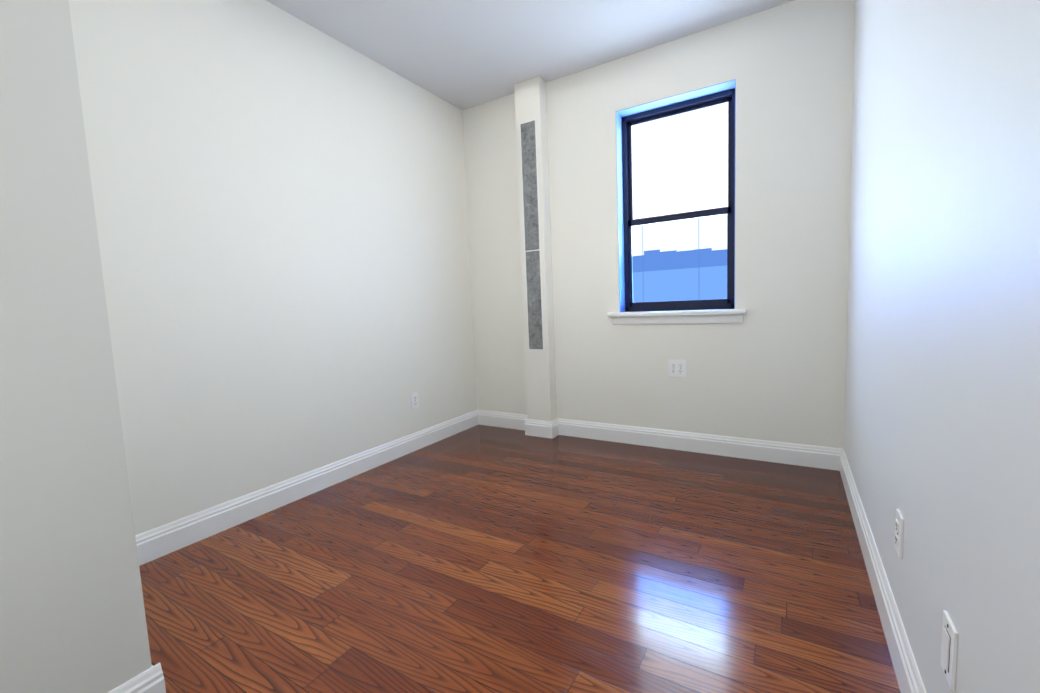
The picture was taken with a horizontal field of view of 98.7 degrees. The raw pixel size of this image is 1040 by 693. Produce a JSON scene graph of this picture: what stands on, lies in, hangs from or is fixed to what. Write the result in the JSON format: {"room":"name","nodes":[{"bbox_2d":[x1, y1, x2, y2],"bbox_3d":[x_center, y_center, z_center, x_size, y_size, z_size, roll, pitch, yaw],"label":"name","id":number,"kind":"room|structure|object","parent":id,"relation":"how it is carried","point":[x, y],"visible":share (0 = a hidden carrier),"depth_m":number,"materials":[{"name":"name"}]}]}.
{"room":"empty bedroom","nodes":[
{"label":"empty bedroom","id":0,"kind":"room"},
{"bbox_2d":[0,0,151,692],"bbox_3d":[-1.616,-0.318,0.923,0.929,2.630,0.850,1,6,31],"label":"wall","id":1,"kind":"structure","parent":0,"point":[72,615],"depth_m":0.99,"materials":[{"name":"white paint"}]},
{"bbox_2d":[108,662,165,692],"bbox_3d":[-1.156,0.932,0.800,0.017,0.127,0.867,1,6,31],"label":"baseboard","id":2,"kind":"structure","parent":1,"relation":"attached to","point":[151,680],"depth_m":1.14,"materials":[{"name":"white paint"}]},
{"bbox_2d":[68,0,476,534],"bbox_3d":[-1.412,-0.458,2.346,0.200,2.630,3.910,1,6,31],"label":"wall","id":3,"kind":"structure","parent":0,"point":[280,202],"depth_m":2.29,"materials":[{"name":"white paint"}]},
{"bbox_2d":[135,410,477,565],"bbox_3d":[-1.049,0.746,2.767,0.017,0.127,2.660,1,6,31],"label":"baseboard","id":4,"kind":"structure","parent":3,"relation":"attached to","point":[160,541],"depth_m":2.37,"materials":[{"name":"white paint"}]},
{"bbox_2d":[411,392,418,408],"bbox_3d":[-0.762,0.393,3.239,0.010,0.115,0.070,1,6,31],"label":"electrical outlet","id":5,"kind":"object","parent":3,"relation":"attached to","point":[414,401],"visible":1,"depth_m":3.23,"materials":[{"name":"white plastic"}]},
{"bbox_2d":[139,425,900,692],"bbox_3d":[-0.160,0.918,1.748,2.997,0.100,3.910,1,6,31],"label":"floor","id":6,"kind":"structure","parent":0,"point":[482,559],"depth_m":1.65,"materials":[{"name":"brown wood"}]},
{"bbox_2d":[514,77,556,421],"bbox_3d":[0.128,-0.617,3.392,0.207,2.630,0.110,1,6,31],"label":"chase","id":7,"kind":"object","parent":6,"relation":"on","point":[531,104],"visible":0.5,"depth_m":3.34,"materials":[{"name":"white paint"}]},
{"bbox_2d":[521,120,542,348],"bbox_3d":[0.090,-0.805,3.326,0.121,1.660,0.003,1,6,31],"label":"plate","id":8,"kind":"object","parent":7,"relation":"attached to","point":[529,169],"visible":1,"depth_m":3.32,"materials":[{"name":"grey stone"}]},
{"bbox_2d":[519,118,544,350],"bbox_3d":[0.090,-0.805,3.325,0.141,1.680,0.006,1,6,31],"label":"trim","id":9,"kind":"structure","parent":7,"relation":"attached to","point":[539,250],"depth_m":3.32,"materials":[{"name":"white paint"}]},
{"bbox_2d":[525,419,552,438],"bbox_3d":[0.145,0.634,3.453,0.241,0.127,0.017,1,6,31],"label":"baseboard","id":10,"kind":"structure","parent":7,"relation":"attached to","point":[540,428],"depth_m":3.44,"materials":[{"name":"white paint"}]},
{"bbox_2d":[551,418,558,437],"bbox_3d":[0.274,0.630,3.449,0.017,0.127,0.110,1,6,31],"label":"baseboard","id":11,"kind":"structure","parent":7,"relation":"attached to","point":[555,428],"depth_m":3.44,"materials":[{"name":"white paint"}]},
{"bbox_2d":[266,0,793,109],"bbox_3d":[-0.271,-1.798,1.497,2.997,0.100,3.910,1,6,31],"label":"ceiling","id":12,"kind":"structure","parent":0,"point":[463,54],"depth_m":2.65,"materials":[{"name":"white paint"}]},
{"bbox_2d":[462,0,855,448],"bbox_3d":[0.742,-0.624,3.200,2.597,2.630,0.200,1,6,31],"label":"wall","id":13,"kind":"structure","parent":0,"point":[772,367],"depth_m":2.82,"materials":[{"name":"white paint"}]},
{"bbox_2d":[478,410,526,429],"bbox_3d":[-0.130,0.619,3.748,0.570,0.127,0.017,1,6,31],"label":"baseboard","id":14,"kind":"structure","parent":13,"relation":"attached to","point":[502,419],"depth_m":3.75,"materials":[{"name":"white paint"}]},
{"bbox_2d":[616,79,735,311],"bbox_3d":[1.021,-0.919,2.947,0.738,1.360,0.114,1,6,31],"label":"liner","id":15,"kind":"object","parent":13,"relation":"attached to","point":[701,92],"visible":0.71,"depth_m":3.05,"materials":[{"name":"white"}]},
{"bbox_2d":[607,309,745,316],"bbox_3d":[1.031,-0.224,2.995,0.873,0.032,0.160,1,6,31],"label":"window sill","id":16,"kind":"structure","parent":13,"relation":"attached to","point":[683,312],"depth_m":2.91,"materials":[{"name":"white paint"}]},
{"bbox_2d":[668,360,685,376],"bbox_3d":[1.049,0.146,2.981,0.116,0.115,0.010,1,6,31],"label":"electrical outlet","id":17,"kind":"object","parent":13,"relation":"attached to","point":[676,368],"visible":1,"depth_m":2.98,"materials":[{"name":"white plastic"}]},
{"bbox_2d":[613,314,742,324],"bbox_3d":[1.017,-0.178,2.960,0.828,0.053,0.014,1,6,31],"label":"apron","id":18,"kind":"object","parent":13,"relation":"attached to","point":[737,318],"visible":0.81,"depth_m":2.93,"materials":[{"name":"white paint"}]},
{"bbox_2d":[622,88,734,311],"bbox_3d":[1.068,-0.928,3.026,0.738,1.360,0.070,1,6,31],"label":"window","id":19,"kind":"structure","parent":13,"relation":"in","point":[678,162],"depth_m":3.01,"materials":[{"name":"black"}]},
{"bbox_2d":[558,418,842,470],"bbox_3d":[1.069,0.637,3.022,1.820,0.127,0.017,1,6,31],"label":"baseboard","id":20,"kind":"structure","parent":13,"relation":"attached to","point":[794,454],"depth_m":2.91,"materials":[{"name":"white paint"}]},
{"bbox_2d":[844,0,1039,692],"bbox_3d":[0.981,-0.421,0.898,0.200,2.630,3.910,1,6,31],"label":"wall","id":21,"kind":"structure","parent":0,"point":[942,420],"depth_m":0.87,"materials":[{"name":"white paint"}]},
{"bbox_2d":[840,449,925,692],"bbox_3d":[0.939,0.822,1.069,0.017,0.127,3.510,1,6,31],"label":"baseboard","id":22,"kind":"structure","parent":21,"relation":"attached to","point":[908,675],"depth_m":1.36,"materials":[{"name":"white paint"}]},
{"bbox_2d":[895,509,903,558],"bbox_3d":[1.051,0.519,1.240,0.010,0.115,0.070,1,6,31],"label":"electrical outlet","id":23,"kind":"object","parent":21,"relation":"attached to","point":[899,525],"visible":0.98,"depth_m":1.22,"materials":[{"name":"white plastic"}]},
{"bbox_2d":[941,610,957,691],"bbox_3d":[0.813,0.575,0.848,0.008,0.115,0.070,1,6,31],"label":"electrical outlet","id":24,"kind":"object","parent":21,"relation":"attached to","point":[949,646],"visible":1,"depth_m":0.83,"materials":[{"name":"white plastic"}]}
]}

